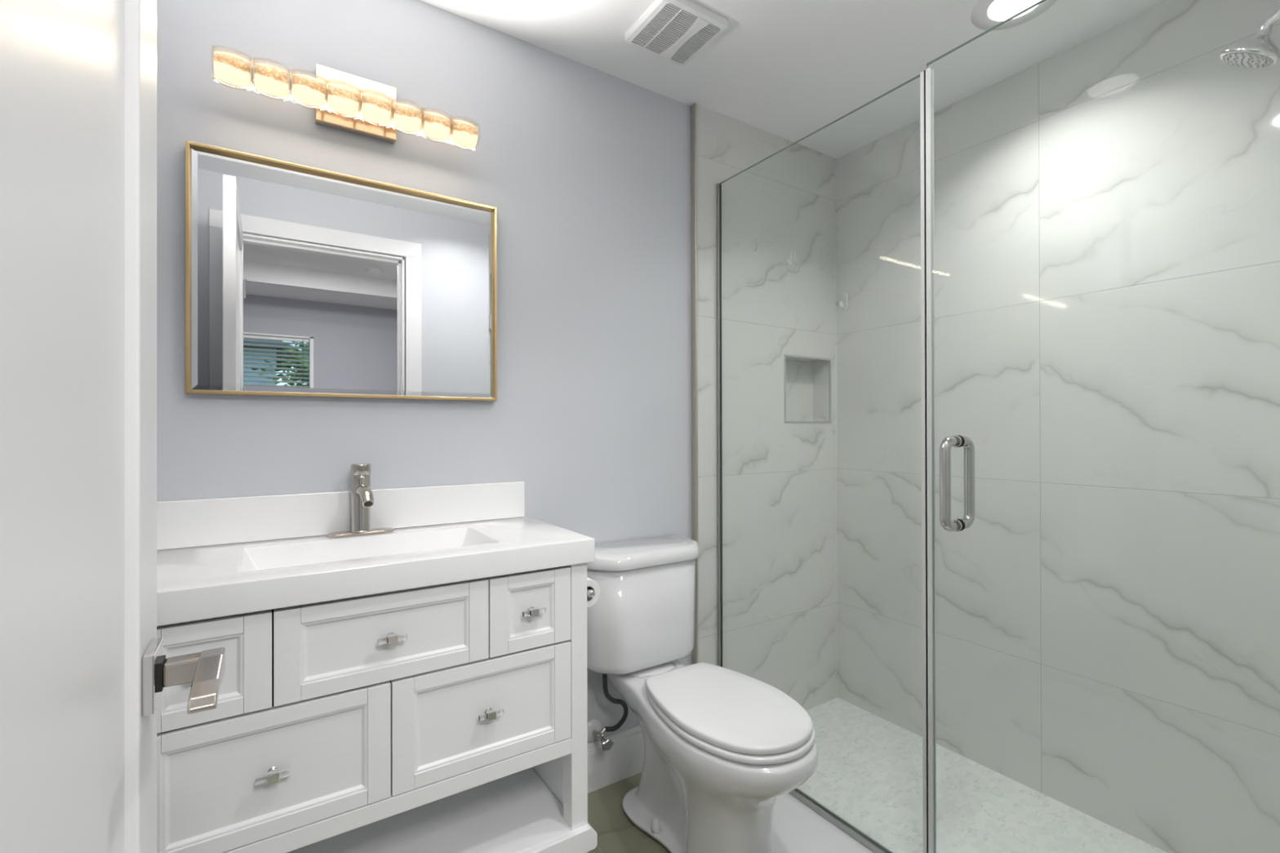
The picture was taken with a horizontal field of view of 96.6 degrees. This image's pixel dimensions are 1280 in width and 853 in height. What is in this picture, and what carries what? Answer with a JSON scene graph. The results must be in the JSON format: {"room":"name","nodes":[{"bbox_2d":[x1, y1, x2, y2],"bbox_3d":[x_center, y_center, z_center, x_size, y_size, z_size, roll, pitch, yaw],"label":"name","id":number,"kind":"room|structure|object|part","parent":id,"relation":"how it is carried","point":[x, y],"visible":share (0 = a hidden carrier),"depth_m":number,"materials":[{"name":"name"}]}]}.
{"room":"bathroom","nodes":[
{"label":"bathroom","id":0,"kind":"room"},
{"bbox_2d":[156,0,838,742],"bbox_3d":[-0.210,0.017,1.948,2.582,2.460,0.145,0,0,-33],"label":"wall","id":1,"kind":"structure","parent":0,"point":[585,170],"depth_m":1.90,"materials":[{"name":"grey paint"}]},
{"bbox_2d":[156,480,524,550],"bbox_3d":[-0.750,0.226,1.524,0.924,0.109,0.019,0,0,-33],"label":"backsplash","id":2,"kind":"structure","parent":1,"relation":"attached to","point":[185,523],"depth_m":1.46,"materials":[{"name":"white stone"}]},
{"bbox_2d":[185,140,497,400],"bbox_3d":[-0.745,-0.368,1.524,0.736,0.582,0.028,0,0,-33],"label":"wall mirror","id":3,"kind":"object","parent":1,"relation":"attached to","point":[301,281],"visible":1,"depth_m":1.48,"materials":[{"name":"gold metal"}]},
{"bbox_2d":[213,51,477,147],"bbox_3d":[-0.730,-0.856,1.479,0.604,0.146,0.124,0,0,-33],"label":"vanity light","id":4,"kind":"object","parent":1,"relation":"attached to","point":[341,100],"visible":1,"depth_m":1.47,"materials":[{"name":"white glass"}]},
{"bbox_2d":[213,51,250,87],"bbox_3d":[-0.942,-0.825,1.318,0.068,0.067,0.057,0,0,-33],"label":"diffuser","id":5,"kind":"object","parent":4,"relation":"attached to","point":[233,69],"depth_m":1.30,"materials":[{"name":"beige glass"}]},
{"bbox_2d":[254,62,288,97],"bbox_3d":[-0.879,-0.825,1.360,0.068,0.067,0.057,0,0,-33],"label":"diffuser","id":6,"kind":"object","parent":4,"relation":"attached to","point":[271,80],"depth_m":1.34,"materials":[{"name":"beige glass"}]},
{"bbox_2d":[291,74,324,106],"bbox_3d":[-0.815,-0.825,1.401,0.068,0.067,0.057,0,0,-33],"label":"diffuser","id":7,"kind":"object","parent":4,"relation":"attached to","point":[306,90],"depth_m":1.38,"materials":[{"name":"beige glass"}]},
{"bbox_2d":[326,84,359,115],"bbox_3d":[-0.752,-0.825,1.443,0.068,0.067,0.057,0,0,-33],"label":"diffuser","id":8,"kind":"object","parent":4,"relation":"attached to","point":[341,100],"depth_m":1.42,"materials":[{"name":"beige glass"}]},
{"bbox_3d":[-0.755,-0.857,1.521,0.193,0.144,0.025,0,0,-33],"label":"plate","id":9,"kind":"part","parent":4,"relation":"part of","materials":[{"name":"beige metal"}]},
{"bbox_2d":[360,93,391,124],"bbox_3d":[-0.689,-0.825,1.484,0.068,0.067,0.057,0,0,-33],"label":"diffuser","id":10,"kind":"object","parent":4,"relation":"attached to","point":[373,108],"depth_m":1.47,"materials":[{"name":"beige glass"}]},
{"bbox_2d":[391,103,421,132],"bbox_3d":[-0.625,-0.825,1.526,0.068,0.067,0.057,0,0,-33],"label":"diffuser","id":11,"kind":"object","parent":4,"relation":"attached to","point":[406,117],"depth_m":1.51,"materials":[{"name":"beige glass"}]},
{"bbox_2d":[422,111,450,140],"bbox_3d":[-0.562,-0.825,1.567,0.068,0.067,0.057,0,0,-33],"label":"diffuser","id":12,"kind":"object","parent":4,"relation":"attached to","point":[434,126],"depth_m":1.55,"materials":[{"name":"beige glass"}]},
{"bbox_2d":[450,120,477,147],"bbox_3d":[-0.499,-0.825,1.609,0.068,0.067,0.057,0,0,-33],"label":"diffuser","id":13,"kind":"object","parent":4,"relation":"attached to","point":[464,134],"depth_m":1.59,"materials":[{"name":"beige glass"}]},
{"bbox_2d":[587,673,628,750],"bbox_3d":[-0.113,0.915,1.896,0.112,0.287,0.113,0,0,-44],"label":"supply valve","id":14,"kind":"object","parent":1,"relation":"attached to","point":[596,731],"visible":0.91,"depth_m":1.88,"materials":[{"name":"silver metal"}]},
{"bbox_3d":[-0.110,1.027,1.850,0.044,0.036,0.033,0,0,-33],"label":"valve knob","id":15,"kind":"part","parent":14,"relation":"part of","materials":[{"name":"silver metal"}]},
{"bbox_2d":[587,725,644,793],"bbox_3d":[-0.486,1.139,1.696,1.643,0.156,0.016,0,0,-33],"label":"baseboard","id":16,"kind":"structure","parent":1,"relation":"attached to","point":[624,759],"depth_m":1.95,"materials":[{"name":"white paint"}]},
{"bbox_2d":[690,102,697,664],"bbox_3d":[0.205,0.002,2.146,0.008,2.430,0.029,0,0,-33],"label":"trim","id":17,"kind":"structure","parent":1,"relation":"attached to","point":[694,107],"depth_m":2.14,"materials":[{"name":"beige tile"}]},
{"bbox_2d":[784,354,831,422],"bbox_3d":[0.731,-0.160,2.478,0.300,0.288,0.006,0,0,-33],"label":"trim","id":18,"kind":"structure","parent":1,"relation":"attached to","point":[785,355],"depth_m":2.48,"materials":[{"name":"grey"}]},
{"bbox_2d":[715,74,919,852],"bbox_3d":[0.527,0.140,1.852,0.022,2.146,0.821,0,0,-33],"label":"shower frame","id":19,"kind":"structure","parent":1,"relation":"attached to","point":[876,847],"depth_m":2.19,"materials":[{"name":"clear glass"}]},
{"bbox_2d":[787,252,795,268],"bbox_3d":[0.495,-0.547,1.868,0.026,0.052,0.020,0,0,-33],"label":"hook","id":20,"kind":"object","parent":19,"relation":"attached to","point":[792,261],"visible":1,"depth_m":1.87,"materials":[{"name":"white metal"}]},
{"bbox_2d":[839,293,848,311],"bbox_3d":[0.604,-0.373,1.701,0.026,0.052,0.020,0,0,-33],"label":"hook","id":21,"kind":"object","parent":19,"relation":"attached to","point":[843,304],"visible":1,"depth_m":1.70,"materials":[{"name":"white plastic"}]},
{"bbox_2d":[587,772,670,852],"bbox_3d":[-0.121,1.269,0.917,1.600,0.110,1.917,0,0,-33],"label":"floor","id":22,"kind":"structure","parent":0,"point":[616,833],"depth_m":1.74,"materials":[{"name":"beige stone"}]},
{"bbox_2d":[156,563,597,852],"bbox_3d":[-0.616,0.777,1.333,0.944,0.879,0.424,0,0,-33],"label":"vanity cabinet","id":23,"kind":"object","parent":22,"relation":"on","point":[451,717],"visible":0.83,"depth_m":1.18,"materials":[{"name":"white paint"}]},
{"bbox_3d":[-0.773,0.434,1.012,0.202,0.176,0.019,0,0,-33],"label":"drawer","id":24,"kind":"part","parent":23,"relation":"part of","materials":[{"name":"white paint"}]},
{"bbox_3d":[-0.679,0.644,1.055,0.019,0.017,0.028,0,0,-33],"label":"knob","id":25,"kind":"part","parent":23,"relation":"part of","materials":[{"name":"silver metal"}]},
{"bbox_3d":[-0.687,0.644,1.067,0.407,0.233,0.019,0,0,-33],"label":"drawer","id":26,"kind":"part","parent":23,"relation":"part of","materials":[{"name":"white paint"}]},
{"bbox_2d":[156,480,595,626],"bbox_3d":[-0.626,0.277,1.348,0.938,0.214,0.448,0,0,-33],"label":"countertop","id":27,"kind":"structure","parent":23,"relation":"on","point":[216,557],"depth_m":1.34,"materials":[{"name":"white stone"}]},
{"bbox_2d":[326,463,393,537],"bbox_3d":[-0.700,0.188,1.444,0.158,0.182,0.171,0,0,-33],"label":"faucet","id":28,"kind":"object","parent":27,"relation":"on","point":[362,494],"visible":1,"depth_m":1.47,"materials":[{"name":"silver metal"}]},
{"bbox_3d":[-0.728,0.276,1.486,0.158,0.008,0.052,0,0,-33],"label":"deck plate","id":29,"kind":"part","parent":28,"relation":"part of","materials":[{"name":"silver metal"}]},
{"bbox_3d":[-0.731,0.112,1.488,0.053,0.029,0.046,0,0,14],"label":"handle","id":30,"kind":"part","parent":28,"relation":"part of","materials":[{"name":"silver metal"}]},
{"bbox_3d":[-0.688,0.172,1.426,0.033,0.050,0.128,0,0,-33],"label":"spout","id":31,"kind":"part","parent":28,"relation":"part of","materials":[{"name":"silver metal"}]},
{"bbox_3d":[-0.516,0.434,1.180,0.407,0.176,0.019,0,0,-33],"label":"drawer","id":32,"kind":"part","parent":23,"relation":"part of","materials":[{"name":"white paint"}]},
{"bbox_3d":[-0.508,0.434,1.168,0.019,0.017,0.028,0,0,-33],"label":"knob","id":33,"kind":"part","parent":23,"relation":"part of","materials":[{"name":"silver metal"}]},
{"bbox_2d":[286,767,571,852],"bbox_3d":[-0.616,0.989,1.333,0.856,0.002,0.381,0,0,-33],"label":"shelf","id":34,"kind":"object","parent":23,"relation":"attached to","point":[521,811],"depth_m":1.41,"materials":[{"name":"white paint"}]},
{"bbox_3d":[-0.344,0.644,1.292,0.407,0.233,0.019,0,0,-33],"label":"drawer","id":35,"kind":"part","parent":23,"relation":"part of","materials":[{"name":"white paint"}]},
{"bbox_3d":[-0.336,0.644,1.279,0.019,0.017,0.028,0,0,-33],"label":"knob","id":36,"kind":"part","parent":23,"relation":"part of","materials":[{"name":"silver metal"}]},
{"bbox_3d":[-0.259,0.434,1.348,0.202,0.176,0.019,0,0,-33],"label":"drawer","id":37,"kind":"part","parent":23,"relation":"part of","materials":[{"name":"white paint"}]},
{"bbox_3d":[-0.251,0.434,1.336,0.019,0.017,0.028,0,0,-33],"label":"knob","id":38,"kind":"part","parent":23,"relation":"part of","materials":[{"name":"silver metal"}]},
{"bbox_3d":[-0.163,0.663,1.429,0.044,0.654,0.050,0,0,-33],"label":"leg","id":39,"kind":"part","parent":23,"relation":"part of","materials":[{"name":"white paint"}]},
{"bbox_2d":[586,588,595,598],"bbox_3d":[-0.208,0.458,1.611,0.091,0.048,0.181,0,0,-33],"label":"toilet paper holder","id":40,"kind":"object","parent":23,"relation":"attached to","point":[590,593],"visible":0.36,"depth_m":1.55,"materials":[{"name":"silver metal"}]},
{"bbox_2d":[586,577,599,607],"bbox_3d":[-0.171,0.462,1.616,0.077,0.077,0.101,0,0,-33],"label":"toilet paper roll","id":41,"kind":"object","parent":40,"relation":"hanging from","point":[591,584],"visible":0.25,"depth_m":1.58,"materials":[{"name":"white paper"}]},
{"bbox_2d":[586,534,817,852],"bbox_3d":[0.167,0.805,1.658,0.452,0.820,0.778,0,0,-33],"label":"toilet","id":42,"kind":"object","parent":22,"relation":"on","point":[722,744],"visible":0.96,"depth_m":1.62,"materials":[{"name":"white ceramic"}]},
{"bbox_3d":[0.008,0.604,1.901,0.430,0.332,0.193,0,0,-33],"label":"tank","id":43,"kind":"part","parent":42,"relation":"part of","materials":[{"name":"white ceramic"}]},
{"bbox_3d":[0.010,0.418,1.898,0.452,0.044,0.208,0,0,-33],"label":"tank lid","id":44,"kind":"part","parent":42,"relation":"part of","materials":[{"name":"white ceramic"}]},
{"bbox_3d":[0.237,0.754,1.550,0.343,0.022,0.484,0,0,-33],"label":"lid","id":45,"kind":"part","parent":42,"relation":"part of","materials":[{"name":"white plastic"}]},
{"bbox_3d":[0.241,0.775,1.545,0.349,0.018,0.483,0,0,-33],"label":"seat","id":46,"kind":"part","parent":42,"relation":"part of","materials":[{"name":"white plastic"}]},
{"bbox_2d":[771,792,874,852],"bbox_3d":[0.677,1.267,1.401,0.266,0.112,1.732,0,0,-33],"label":"shower curb","id":47,"kind":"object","parent":22,"relation":"on","point":[797,828],"depth_m":1.70,"materials":[{"name":"white stone"}]},
{"bbox_2d":[419,0,1170,159],"bbox_3d":[0.287,-1.266,1.279,2.682,0.100,1.817,0,0,-33],"label":"ceiling","id":48,"kind":"structure","parent":0,"point":[788,69],"depth_m":1.84,"materials":[{"name":"white paint"}]},
{"bbox_2d":[624,0,728,66],"bbox_3d":[0.109,-1.202,1.742,0.240,0.023,0.237,0,0,-33],"label":"exhaust fan","id":49,"kind":"object","parent":48,"relation":"attached to","point":[676,32],"visible":1,"depth_m":1.72,"materials":[{"name":"white plastic"}]},
{"bbox_2d":[970,0,1057,30],"bbox_3d":[1.079,-1.215,1.637,0.224,0.004,0.224,0,0,-33],"label":"recessed light","id":50,"kind":"object","parent":48,"relation":"in","point":[985,15],"visible":0.91,"depth_m":1.67,"materials":[{"name":"white plastic"}]},
{"bbox_2d":[797,697,1168,852],"bbox_3d":[1.088,1.273,1.742,0.796,0.100,1.852,0,0,-33],"label":"floor","id":51,"kind":"structure","parent":0,"point":[868,772],"depth_m":1.87,"materials":[{"name":"tile"}]},
{"bbox_2d":[836,0,1279,852],"bbox_3d":[1.413,0.013,1.899,0.120,2.460,1.752,0,0,-33],"label":"wall","id":52,"kind":"structure","parent":0,"point":[1107,208],"depth_m":1.79,"materials":[{"name":"stone"}]},
{"bbox_3d":[0.472,-0.004,0.237,1.850,2.430,0.120,0,0,-33],"label":"wall","id":53,"kind":"structure","parent":0,"visible":0},
{"bbox_2d":[0,0,225,852],"bbox_3d":[-0.284,0.134,0.277,0.100,2.136,0.776,0,0,-33],"label":"door","id":54,"kind":"structure","parent":53,"relation":"in","point":[85,670],"depth_m":0.38,"materials":[{"name":"white paint"}]},
{"bbox_3d":[-0.467,0.238,0.546,0.009,0.055,0.055,0,0,-33],"label":"handle","id":55,"kind":"part","parent":54,"relation":"part of","materials":[{"name":"silver metal"}]},
{"bbox_3d":[-0.403,0.237,0.531,0.020,0.024,0.122,0,0,-33],"label":"lever","id":56,"kind":"part","parent":54,"relation":"part of","materials":[{"name":"silver metal"}]},
{"bbox_3d":[1.594,0.010,0.972,0.832,2.460,0.120,0,0,-33],"label":"wall","id":57,"kind":"structure","parent":0,"visible":0},
{"bbox_2d":[920,0,1046,852],"bbox_3d":[0.985,0.123,1.153,0.139,2.154,0.852,0,0,-33],"label":"shower door","id":58,"kind":"structure","parent":57,"relation":"attached to","point":[926,77],"depth_m":1.49,"materials":[{"name":"clear glass"}]},
{"bbox_3d":[0.799,0.143,1.436,0.139,0.236,0.025,0,0,-33],"label":"pull handle","id":59,"kind":"part","parent":58,"relation":"part of","materials":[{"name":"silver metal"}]},
{"bbox_2d":[951,435,965,447],"bbox_3d":[0.799,0.037,1.436,0.021,0.030,0.030,0,0,-33],"label":"washer","id":60,"kind":"object","parent":58,"relation":"in","point":[961,440],"depth_m":1.43,"materials":[{"name":"silver rubber"}]},
{"bbox_2d":[951,519,965,531],"bbox_3d":[0.800,0.248,1.435,0.021,0.030,0.030,0,0,-33],"label":"washer","id":61,"kind":"object","parent":58,"relation":"in","point":[961,523],"depth_m":1.42,"materials":[{"name":"silver rubber"}]},
{"bbox_3d":[0.980,0.123,1.159,0.010,2.154,0.808,0,0,-33],"label":"glass pane","id":62,"kind":"part","parent":58,"relation":"part of","materials":[{"name":"grey"}]},
{"bbox_2d":[1219,8,1279,68],"bbox_3d":[1.434,-0.863,1.159,0.104,0.136,0.363,0,0,-33],"label":"showerhead","id":63,"kind":"object","parent":57,"relation":"attached to","point":[1259,51],"visible":1,"depth_m":1.25,"materials":[{"name":"silver metal"}]},
{"bbox_3d":[1.451,-0.890,1.134,0.019,0.057,0.303,0,0,-33],"label":"shower arm","id":64,"kind":"part","parent":63,"relation":"part of","materials":[{"name":"silver metal"}]}
]}

